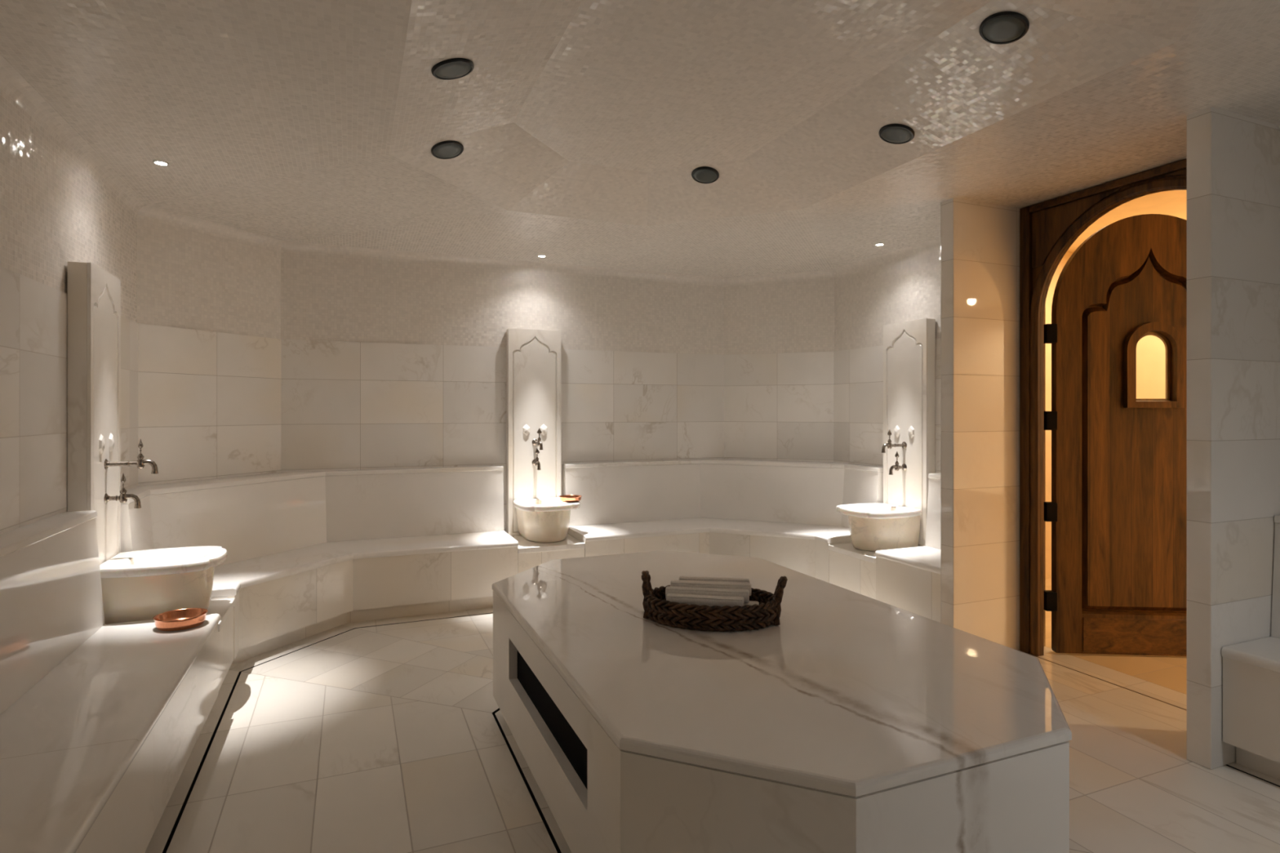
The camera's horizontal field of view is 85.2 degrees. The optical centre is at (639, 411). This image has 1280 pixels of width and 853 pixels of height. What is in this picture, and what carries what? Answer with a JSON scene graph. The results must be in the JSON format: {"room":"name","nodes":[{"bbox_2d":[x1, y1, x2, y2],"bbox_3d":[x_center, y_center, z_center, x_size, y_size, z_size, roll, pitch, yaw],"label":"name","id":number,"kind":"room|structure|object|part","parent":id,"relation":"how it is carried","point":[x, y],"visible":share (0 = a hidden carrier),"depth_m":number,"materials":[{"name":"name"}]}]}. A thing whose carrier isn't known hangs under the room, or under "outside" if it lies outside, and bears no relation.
{"room":"spa","nodes":[
{"label":"spa","id":0,"kind":"room"},
{"bbox_2d":[0,54,147,534],"bbox_3d":[-1.995,0.109,1.823,0.070,2.682,5.077,0,0,-23],"label":"wall","id":1,"kind":"structure","parent":0,"point":[61,202],"depth_m":2.88,"materials":[{"name":"stone"}]},
{"bbox_2d":[67,261,120,564],"bbox_3d":[-2.596,0.170,3.328,0.098,1.680,0.440,0,0,-23],"label":"carved panel","id":2,"kind":"object","parent":1,"relation":"attached to","point":[94,294],"visible":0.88,"depth_m":3.20,"materials":[{"name":"stone"}]},
{"bbox_2d":[104,473,141,508],"bbox_3d":[-2.504,0.386,3.366,0.152,0.173,0.058,0,0,-23],"label":"tap","id":3,"kind":"object","parent":2,"relation":"attached to","point":[123,497],"visible":0.99,"depth_m":3.36,"materials":[{"name":"silver metal"}]},
{"bbox_3d":[-2.500,0.337,3.368,0.020,0.075,0.040,0,0,-23],"label":"handle","id":4,"kind":"part","parent":3,"relation":"part of","materials":[{"name":"silver metal"}]},
{"bbox_3d":[-2.467,0.437,3.381,0.073,0.070,0.029,0,0,-23],"label":"spout","id":5,"kind":"part","parent":3,"relation":"part of","materials":[{"name":"silver metal"}]},
{"bbox_2d":[104,439,158,474],"bbox_3d":[-2.471,0.221,3.380,0.222,0.173,0.058,0,0,-23],"label":"tap","id":6,"kind":"object","parent":2,"relation":"attached to","point":[140,464],"visible":0.98,"depth_m":3.38,"materials":[{"name":"silver metal"}]},
{"bbox_3d":[-2.436,0.172,3.395,0.020,0.075,0.040,0,0,-23],"label":"handle","id":7,"kind":"part","parent":6,"relation":"part of","materials":[{"name":"silver metal"}]},
{"bbox_3d":[-2.403,0.272,3.408,0.073,0.070,0.029,0,0,-23],"label":"spout","id":8,"kind":"part","parent":6,"relation":"part of","materials":[{"name":"silver metal"}]},
{"bbox_2d":[137,204,284,485],"bbox_3d":[-2.780,0.109,4.603,0.070,2.682,1.001,0,0,22],"label":"wall","id":9,"kind":"structure","parent":0,"point":[209,293],"depth_m":4.54,"materials":[{"name":"stone"}]},
{"bbox_2d":[280,240,724,536],"bbox_3d":[-0.906,0.109,5.755,3.687,2.682,0.070,0,0,-23],"label":"wall","id":10,"kind":"structure","parent":0,"point":[390,358],"depth_m":5.59,"materials":[{"name":"stone"}]},
{"bbox_2d":[506,328,560,536],"bbox_3d":[-0.874,0.170,5.743,0.440,1.680,0.098,0,0,-23],"label":"carved panel","id":11,"kind":"object","parent":10,"relation":"attached to","point":[533,357],"visible":0.89,"depth_m":5.70,"materials":[{"name":"stone"}]},
{"bbox_2d":[532,448,540,470],"bbox_3d":[-0.836,0.386,5.651,0.058,0.173,0.152,0,0,-23],"label":"tap","id":12,"kind":"object","parent":11,"relation":"attached to","point":[535,462],"visible":1,"depth_m":5.64,"materials":[{"name":"silver metal"}]},
{"bbox_3d":[-0.834,0.337,5.647,0.040,0.075,0.020,0,0,-23],"label":"handle","id":13,"kind":"part","parent":12,"relation":"part of","materials":[{"name":"silver metal"}]},
{"bbox_3d":[-0.820,0.437,5.614,0.028,0.070,0.073,0,0,-23],"label":"spout","id":14,"kind":"part","parent":12,"relation":"part of","materials":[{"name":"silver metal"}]},
{"bbox_2d":[532,427,542,449],"bbox_3d":[-0.822,0.221,5.618,0.058,0.173,0.222,0,0,-23],"label":"tap","id":15,"kind":"object","parent":11,"relation":"attached to","point":[535,442],"visible":1,"depth_m":5.57,"materials":[{"name":"silver metal"}]},
{"bbox_3d":[-0.807,0.172,5.582,0.040,0.075,0.020,0,0,-23],"label":"handle","id":16,"kind":"part","parent":15,"relation":"part of","materials":[{"name":"silver metal"}]},
{"bbox_3d":[-0.793,0.272,5.549,0.028,0.070,0.073,0,0,-23],"label":"spout","id":17,"kind":"part","parent":15,"relation":"part of","materials":[{"name":"silver metal"}]},
{"bbox_2d":[513,497,580,542],"bbox_3d":[-0.735,0.861,5.486,0.493,0.298,0.500,0,0,-23],"label":"basin","id":18,"kind":"object","parent":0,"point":[541,520],"visible":0.94,"depth_m":5.33,"materials":[{"name":"stone"}]},
{"bbox_3d":[-0.744,0.883,5.509,0.380,0.254,0.443,0,0,-23],"label":"bowl","id":19,"kind":"part","parent":18,"relation":"part of","materials":[{"name":"stone"}]},
{"bbox_2d":[558,494,582,502],"bbox_3d":[-0.548,0.691,5.480,0.186,0.041,0.186,0,0,-23],"label":"copper bowl","id":20,"kind":"object","parent":18,"relation":"on","point":[566,498],"visible":1,"depth_m":5.43,"materials":[{"name":"metal"}]},
{"bbox_2d":[0,0,1279,278],"bbox_3d":[0.328,-1.305,2.790,5.170,0.150,6.560,0,0,-23],"label":"ceiling","id":21,"kind":"structure","parent":0,"point":[583,127],"depth_m":2.96,"materials":[{"name":"tile"}]},
{"bbox_2d":[152,160,168,165],"bbox_3d":[-2.370,-1.228,3.443,0.068,0.006,0.068,0,0,-23],"label":"recessed light","id":22,"kind":"object","parent":21,"relation":"in","point":[155,162],"visible":1,"depth_m":3.44,"materials":[{"name":"white"}]},
{"bbox_2d":[431,140,463,159],"bbox_3d":[-0.945,-1.282,3.413,0.157,0.055,0.157,0,0,-23],"label":"recessed light","id":23,"kind":"object","parent":21,"relation":"attached to","point":[447,149],"visible":1,"depth_m":3.40,"materials":[{"name":"black"}]},
{"bbox_2d":[431,57,474,79],"bbox_3d":[-0.698,-1.277,2.594,0.155,0.055,0.158,0,0,-23],"label":"recessed light","id":24,"kind":"object","parent":21,"relation":"attached to","point":[454,68],"visible":1,"depth_m":2.58,"materials":[{"name":"black"}]},
{"bbox_2d":[691,166,719,183],"bbox_3d":[0.374,-1.353,3.988,0.157,0.055,0.157,0,0,-23],"label":"recessed light","id":25,"kind":"object","parent":21,"relation":"attached to","point":[704,175],"visible":1,"depth_m":3.97,"materials":[{"name":"black"}]},
{"bbox_2d":[875,243,884,245],"bbox_3d":[1.765,-1.228,5.127,0.068,0.006,0.068,0,0,-23],"label":"recessed light","id":26,"kind":"object","parent":21,"relation":"in","point":[877,244],"visible":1,"depth_m":5.12,"materials":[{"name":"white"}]},
{"bbox_2d":[878,123,914,144],"bbox_3d":[1.187,-1.283,3.220,0.155,0.055,0.158,0,0,-23],"label":"recessed light","id":27,"kind":"object","parent":21,"relation":"attached to","point":[895,133],"visible":1,"depth_m":3.20,"materials":[{"name":"black"}]},
{"bbox_2d":[978,11,1029,44],"bbox_3d":[1.276,-1.343,2.439,0.155,0.055,0.158,0,0,-23],"label":"recessed light","id":28,"kind":"object","parent":21,"relation":"attached to","point":[1002,27],"visible":1,"depth_m":2.43,"materials":[{"name":"black"}]},
{"bbox_2d":[144,607,1279,852],"bbox_3d":[0.328,1.450,2.790,5.150,0.001,6.540,0,0,-23],"label":"floor","id":29,"kind":"structure","parent":0,"point":[382,739],"depth_m":2.88,"materials":[{"name":"stone"}]},
{"bbox_2d":[0,510,220,852],"bbox_3d":[-1.622,0.948,1.637,0.597,1.005,3.370,0,0,-23],"label":"bench","id":30,"kind":"object","parent":29,"relation":"on","point":[100,723],"visible":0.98,"depth_m":2.33,"materials":[{"name":"white stone"}]},
{"bbox_3d":[-1.830,0.719,1.551,0.147,0.480,3.370,0,0,-23],"label":"backrest","id":31,"kind":"part","parent":30,"relation":"part of","materials":[{"name":"stone"}]},
{"bbox_3d":[-1.564,0.979,1.662,0.470,0.038,3.370,0,0,-23],"label":"seat","id":32,"kind":"part","parent":30,"relation":"part of","materials":[{"name":"stone"}]},
{"bbox_3d":[-1.397,1.172,1.731,0.092,0.346,3.370,0,0,-23],"label":"panel","id":33,"kind":"part","parent":30,"relation":"part of","materials":[{"name":"stone"}]},
{"bbox_2d":[99,546,226,624],"bbox_3d":[-2.320,0.861,3.421,0.500,0.298,0.493,0,0,-23],"label":"basin","id":34,"kind":"object","parent":30,"relation":"on","point":[140,585],"visible":0.89,"depth_m":3.26,"materials":[{"name":"stone"}]},
{"bbox_2d":[152,608,208,631],"bbox_3d":[-2.055,0.934,3.115,0.206,0.049,0.206,0,0,-23],"label":"copper bowl","id":35,"kind":"object","parent":30,"relation":"on","point":[187,618],"visible":1,"depth_m":3.11,"materials":[{"name":"orange metal"}]},
{"bbox_2d":[206,598,235,690],"bbox_3d":[-2.327,1.230,3.440,0.504,0.440,0.496,0,0,-23],"label":"plinth","id":36,"kind":"object","parent":29,"relation":"on","point":[224,607],"visible":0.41,"depth_m":3.54,"materials":[{"name":"stone"}]},
{"bbox_3d":[-2.285,1.198,3.457,0.398,0.295,0.496,0,0,-23],"label":"panel","id":37,"kind":"part","parent":36,"relation":"part of","materials":[{"name":"stone"}]},
{"bbox_2d":[120,465,518,665],"bbox_3d":[-1.935,0.948,4.614,2.307,1.005,1.367,0,0,-23],"label":"bench","id":38,"kind":"object","parent":29,"relation":"on","point":[309,553],"visible":0.66,"depth_m":4.79,"materials":[{"name":"white stone"}]},
{"bbox_3d":[-2.468,1.224,3.663,0.578,0.451,0.020,0,0,-23],"label":"panel","id":39,"kind":"part","parent":38,"relation":"part of","materials":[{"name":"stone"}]},
{"bbox_3d":[-2.228,0.719,4.836,0.901,0.480,2.682,0,0,37],"label":"backrest","id":40,"kind":"part","parent":38,"relation":"part of","materials":[{"name":"stone"}]},
{"bbox_3d":[-1.982,0.979,4.715,1.011,0.038,2.510,0,0,44],"label":"seat","id":41,"kind":"part","parent":38,"relation":"part of","materials":[{"name":"stone"}]},
{"bbox_3d":[-1.763,1.172,4.620,0.553,0.346,1.999,0,0,44],"label":"panel","id":42,"kind":"part","parent":38,"relation":"part of","materials":[{"name":"stone"}]},
{"bbox_2d":[162,613,490,852],"bbox_3d":[0.212,1.468,3.069,3.890,0.034,4.556,0,0,-23],"label":"floor drain","id":43,"kind":"object","parent":29,"relation":"in","point":[189,792],"visible":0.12,"depth_m":2.98,"materials":[{"name":"black metal"}]},
{"bbox_2d":[492,708,560,852],"bbox_3d":[0.314,1.468,2.840,1.507,0.034,2.527,0,0,-23],"label":"floor drain","id":44,"kind":"object","parent":29,"relation":"in","point":[531,794],"visible":0.09,"depth_m":2.71,"materials":[{"name":"black metal"}]},
{"bbox_2d":[511,533,585,573],"bbox_3d":[-0.758,1.230,5.464,0.516,0.440,0.524,0,0,-23],"label":"plinth","id":45,"kind":"object","parent":29,"relation":"on","point":[531,554],"visible":0.41,"depth_m":5.23,"materials":[{"name":"stone"}]},
{"bbox_3d":[-0.741,1.198,5.423,0.516,0.295,0.418,0,0,-23],"label":"panel","id":46,"kind":"part","parent":45,"relation":"part of","materials":[{"name":"stone"}]},
{"bbox_2d":[562,458,883,582],"bbox_3d":[0.653,0.948,5.686,2.257,1.005,1.377,0,0,-23],"label":"bench","id":47,"kind":"object","parent":29,"relation":"on","point":[784,513],"visible":0.58,"depth_m":5.90,"materials":[{"name":"white stone"}]},
{"bbox_3d":[-0.526,1.224,5.610,0.020,0.451,0.598,0,0,-23],"label":"panel","id":48,"kind":"part","parent":47,"relation":"part of","materials":[{"name":"stone"}]},
{"bbox_3d":[0.535,1.172,5.566,1.967,0.346,0.546,0,0,2],"label":"panel","id":49,"kind":"part","parent":47,"relation":"part of","materials":[{"name":"stone"}]},
{"bbox_3d":[0.622,0.979,5.787,2.482,0.038,1.004,0,0,2],"label":"seat","id":50,"kind":"part","parent":47,"relation":"part of","materials":[{"name":"stone"}]},
{"bbox_3d":[0.706,0.719,6.047,2.644,0.480,0.891,0,0,8],"label":"backrest","id":51,"kind":"part","parent":47,"relation":"part of","materials":[{"name":"stone"}]},
{"bbox_3d":[1.687,1.224,5.382,0.568,0.451,0.020,0,0,-23],"label":"panel","id":52,"kind":"part","parent":47,"relation":"part of","materials":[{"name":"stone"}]},
{"bbox_2d":[492,550,1071,852],"bbox_3d":[0.314,1.137,2.840,1.507,0.625,2.527,0,0,-23],"label":"table","id":53,"kind":"object","parent":29,"relation":"on","point":[855,722],"visible":0.98,"depth_m":1.94,"materials":[{"name":"stone"}]},
{"bbox_3d":[-0.316,1.067,2.524,0.020,0.187,1.084,0,0,-23],"label":"recess panel","id":54,"kind":"part","parent":53,"relation":"part of","materials":[{"name":"black"}]},
{"bbox_2d":[641,570,787,631],"bbox_3d":[0.286,0.735,2.757,0.509,0.186,0.413,0,0,-23],"label":"wicker basket","id":55,"kind":"object","parent":53,"relation":"on","point":[656,608],"visible":0.81,"depth_m":2.62,"materials":[{"name":"brown wicker"}]},
{"bbox_3d":[0.027,0.735,2.799,0.041,0.186,0.087,0,0,9],"label":"handle","id":56,"kind":"part","parent":55,"relation":"part of","materials":[{"name":"wicker"}]},
{"bbox_2d":[744,600,759,614],"bbox_3d":[0.310,0.779,2.757,0.317,0.063,0.065,0,0,11],"label":"rolled towel","id":57,"kind":"object","parent":55,"relation":"in","point":[751,602],"visible":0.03,"depth_m":2.72,"materials":[{"name":"white fabric"}]},
{"bbox_2d":[665,586,749,603],"bbox_3d":[0.265,0.723,2.747,0.327,0.048,0.056,0,0,10],"label":"rolled towel","id":58,"kind":"object","parent":57,"relation":"on","point":[744,593],"visible":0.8,"depth_m":2.73,"materials":[{"name":"white fabric"}]},
{"bbox_3d":[0.544,0.734,2.708,0.058,0.185,0.087,0,0,12],"label":"handle","id":59,"kind":"part","parent":55,"relation":"part of","materials":[{"name":"wicker"}]},
{"bbox_3d":[0.287,0.786,2.694,0.262,0.048,0.201,0,0,-23],"label":"rolled towel","id":60,"kind":"object","parent":55,"relation":"in","visible":0},
{"bbox_2d":[666,593,744,607],"bbox_3d":[0.252,0.738,2.691,0.297,0.048,0.056,0,0,11],"label":"rolled towel","id":61,"kind":"object","parent":60,"relation":"on","point":[700,600],"visible":0.67,"depth_m":2.67,"materials":[{"name":"white fabric"}]},
{"bbox_3d":[0.312,0.770,2.818,0.223,0.082,0.169,0,0,-23],"label":"rolled towel","id":62,"kind":"object","parent":55,"relation":"in","visible":0},
{"bbox_2d":[670,580,751,595],"bbox_3d":[0.285,0.711,2.801,0.322,0.048,0.057,0,0,9],"label":"rolled towel","id":63,"kind":"object","parent":62,"relation":"on","point":[731,585],"visible":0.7,"depth_m":2.78,"materials":[{"name":"white fabric"}]},
{"bbox_2d":[679,576,749,582],"bbox_3d":[0.304,0.704,2.851,0.287,0.044,0.048,0,0,8],"label":"rolled towel","id":64,"kind":"object","parent":62,"relation":"on","point":[681,578],"visible":0.34,"depth_m":2.84,"materials":[{"name":"white fabric"}]},
{"bbox_2d":[828,542,875,599],"bbox_3d":[1.748,1.230,5.120,0.494,0.440,0.511,0,0,-23],"label":"plinth","id":65,"kind":"object","parent":29,"relation":"on","point":[853,569],"visible":0.36,"depth_m":5.01,"materials":[{"name":"stone"}]},
{"bbox_2d":[835,502,921,551],"bbox_3d":[1.736,0.861,5.137,0.500,0.298,0.493,0,0,-23],"label":"basin","id":66,"kind":"object","parent":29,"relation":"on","point":[873,526],"visible":0.94,"depth_m":5.00,"materials":[{"name":"stone"}]},
{"bbox_2d":[875,472,940,622],"bbox_3d":[2.019,0.948,4.579,0.587,1.005,0.687,0,0,-23],"label":"bench","id":67,"kind":"object","parent":29,"relation":"on","point":[908,579],"visible":0.34,"depth_m":4.60,"materials":[{"name":"white stone"}]},
{"bbox_3d":[1.965,0.979,4.556,0.470,0.038,0.687,0,0,-23],"label":"seat","id":68,"kind":"part","parent":67,"relation":"part of","materials":[{"name":"stone"}]},
{"bbox_3d":[1.798,1.172,4.487,0.092,0.346,0.687,0,0,-23],"label":"panel","id":69,"kind":"part","parent":67,"relation":"part of","materials":[{"name":"stone"}]},
{"bbox_3d":[2.227,0.719,4.665,0.137,0.480,0.687,0,0,-23],"label":"backrest","id":70,"kind":"part","parent":67,"relation":"part of","materials":[{"name":"stone"}]},
{"bbox_2d":[1020,650,1186,711],"bbox_3d":[2.530,1.449,3.658,0.007,0.002,1.190,0,0,-23],"label":"threshold","id":71,"kind":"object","parent":29,"relation":"in","point":[1020,651],"depth_m":3.71,"materials":[{"name":"brown"}]},
{"bbox_2d":[1221,515,1279,780],"bbox_3d":[2.749,0.948,2.473,0.437,1.005,0.954,0,0,-23],"label":"bench","id":72,"kind":"object","parent":29,"relation":"on","point":[1251,668],"visible":1,"depth_m":2.77,"materials":[{"name":"white stone"}]},
{"bbox_3d":[2.718,0.979,2.461,0.370,0.038,0.954,0,0,-23],"label":"seat","id":73,"kind":"part","parent":72,"relation":"part of","materials":[{"name":"stone"}]},
{"bbox_3d":[2.597,1.172,2.410,0.092,0.346,0.954,0,0,-23],"label":"panel","id":74,"kind":"part","parent":72,"relation":"part of","materials":[{"name":"stone"}]},
{"bbox_3d":[2.911,0.719,2.541,0.087,0.480,0.954,0,0,-23],"label":"backrest","id":75,"kind":"part","parent":72,"relation":"part of","materials":[{"name":"stone"}]},
{"bbox_2d":[1230,766,1279,786],"bbox_3d":[1.366,1.468,0.922,4.079,0.034,1.599,0,0,-40],"label":"floor drain","id":76,"kind":"object","parent":29,"relation":"in","point":[1230,766],"visible":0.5,"depth_m":2.77,"materials":[{"name":"black metal"}]},
{"bbox_2d":[724,270,834,462],"bbox_3d":[1.232,0.109,6.272,1.001,2.682,0.070,0,0,22],"label":"wall","id":77,"kind":"structure","parent":0,"point":[779,329],"depth_m":6.29,"materials":[{"name":"stone"}]},
{"bbox_2d":[831,237,940,473],"bbox_3d":[2.038,0.109,5.229,0.070,2.682,1.888,0,0,-23],"label":"wall","id":78,"kind":"structure","parent":0,"point":[903,285],"depth_m":5.68,"materials":[{"name":"stone"}]},
{"bbox_2d":[883,318,935,546],"bbox_3d":[2.013,0.170,5.230,0.098,1.680,0.440,0,0,-23],"label":"carved panel","id":79,"kind":"object","parent":78,"relation":"attached to","point":[909,346],"visible":0.86,"depth_m":5.16,"materials":[{"name":"stone"}]},
{"bbox_2d":[881,429,906,453],"bbox_3d":[1.888,0.221,5.178,0.222,0.173,0.058,0,0,-23],"label":"tap","id":80,"kind":"object","parent":79,"relation":"attached to","point":[889,445],"visible":1,"depth_m":5.15,"materials":[{"name":"silver metal"}]},
{"bbox_3d":[1.819,0.272,5.149,0.073,0.070,0.029,0,0,-23],"label":"spout","id":81,"kind":"part","parent":80,"relation":"part of","materials":[{"name":"silver metal"}]},
{"bbox_3d":[1.852,0.172,5.163,0.020,0.075,0.040,0,0,-23],"label":"handle","id":82,"kind":"part","parent":80,"relation":"part of","materials":[{"name":"silver metal"}]},
{"bbox_2d":[888,451,906,475],"bbox_3d":[1.920,0.386,5.192,0.152,0.173,0.058,0,0,-23],"label":"tap","id":83,"kind":"object","parent":79,"relation":"attached to","point":[896,467],"visible":1,"depth_m":5.18,"materials":[{"name":"silver metal"}]},
{"bbox_3d":[1.884,0.437,5.176,0.073,0.070,0.029,0,0,-23],"label":"spout","id":84,"kind":"part","parent":83,"relation":"part of","materials":[{"name":"silver metal"}]},
{"bbox_2d":[940,197,1020,650],"bbox_3d":[2.128,0.107,4.197,0.735,2.685,0.095,0,0,-23],"label":"wall","id":85,"kind":"structure","parent":0,"point":[980,242],"depth_m":4.10,"materials":[{"name":"stone"}]},
{"bbox_2d":[1044,303,1045,646],"bbox_3d":[3.121,0.025,2.599,0.160,2.850,6.000,0,0,-23],"label":"wall","id":86,"kind":"structure","parent":0,"point":[1045,304],"depth_m":4.29,"materials":[{"name":"paint"}]},
{"bbox_2d":[1019,158,1186,656],"bbox_3d":[2.595,0.112,3.574,0.062,2.676,1.405,0,0,-23],"label":"door frame","id":87,"kind":"structure","parent":86,"relation":"attached to","point":[1048,228],"depth_m":4.12,"materials":[{"name":"brown wood"}]},
{"bbox_3d":[2.445,-1.019,3.924,0.011,0.322,0.513,0,0,-23],"label":"spandrel panel","id":88,"kind":"part","parent":87,"relation":"part of","materials":[{"name":"brown wood"}]},
{"bbox_2d":[1044,213,1186,656],"bbox_3d":[2.982,0.138,4.124,1.128,2.600,0.082,0,0,4],"label":"door leaf","id":89,"kind":"structure","parent":87,"relation":"attached to","point":[1117,511],"depth_m":4.13,"materials":[{"name":"brown wood"}]},
{"bbox_3d":[3.012,0.119,4.133,0.748,2.135,0.032,0,0,4],"label":"plank panel","id":90,"kind":"part","parent":89,"relation":"part of","materials":[{"name":"brown wood"}]},
{"bbox_3d":[3.009,1.325,4.094,0.770,0.203,0.005,0,0,4],"label":"rail","id":91,"kind":"part","parent":89,"relation":"part of","materials":[{"name":"brown wood"}]},
{"bbox_3d":[2.737,-1.019,3.223,0.011,0.322,0.540,0,0,-23],"label":"spandrel panel","id":92,"kind":"part","parent":87,"relation":"part of","materials":[{"name":"brown wood"}]},
{"bbox_2d":[1045,251,1073,578],"bbox_3d":[2.933,0.025,5.770,1.950,2.850,0.001,0,0,-23],"label":"wall","id":93,"kind":"structure","parent":0,"point":[1049,299],"depth_m":6.03,"materials":[{"name":"paint"}]},
{"bbox_2d":[1045,578,1186,694],"bbox_3d":[5.055,1.450,3.404,4.049,0.001,6.000,0,0,-23],"label":"floor","id":94,"kind":"structure","parent":0,"point":[1166,671],"depth_m":3.98,"materials":[{"name":"tile"}]},
{"bbox_2d":[1066,190,1186,252],"bbox_3d":[4.986,-1.400,3.375,4.200,0.001,6.000,0,0,-23],"label":"ceiling","id":95,"kind":"structure","parent":0,"point":[1172,202],"depth_m":4.83,"materials":[{"name":"paint"}]},
{"bbox_2d":[1136,335,1165,398],"bbox_3d":[5.359,0.025,5.210,2.100,2.850,2.900,0,0,-23],"label":"wall","id":96,"kind":"structure","parent":0,"point":[1150,349],"depth_m":5.56,"materials":[{"name":"paint"}]},
{"bbox_2d":[1186,106,1279,769],"bbox_3d":[2.532,0.107,2.954,0.525,2.685,0.092,0,0,-23],"label":"wall","id":97,"kind":"structure","parent":0,"point":[1233,159],"depth_m":2.88,"materials":[{"name":"stone"}]}
]}

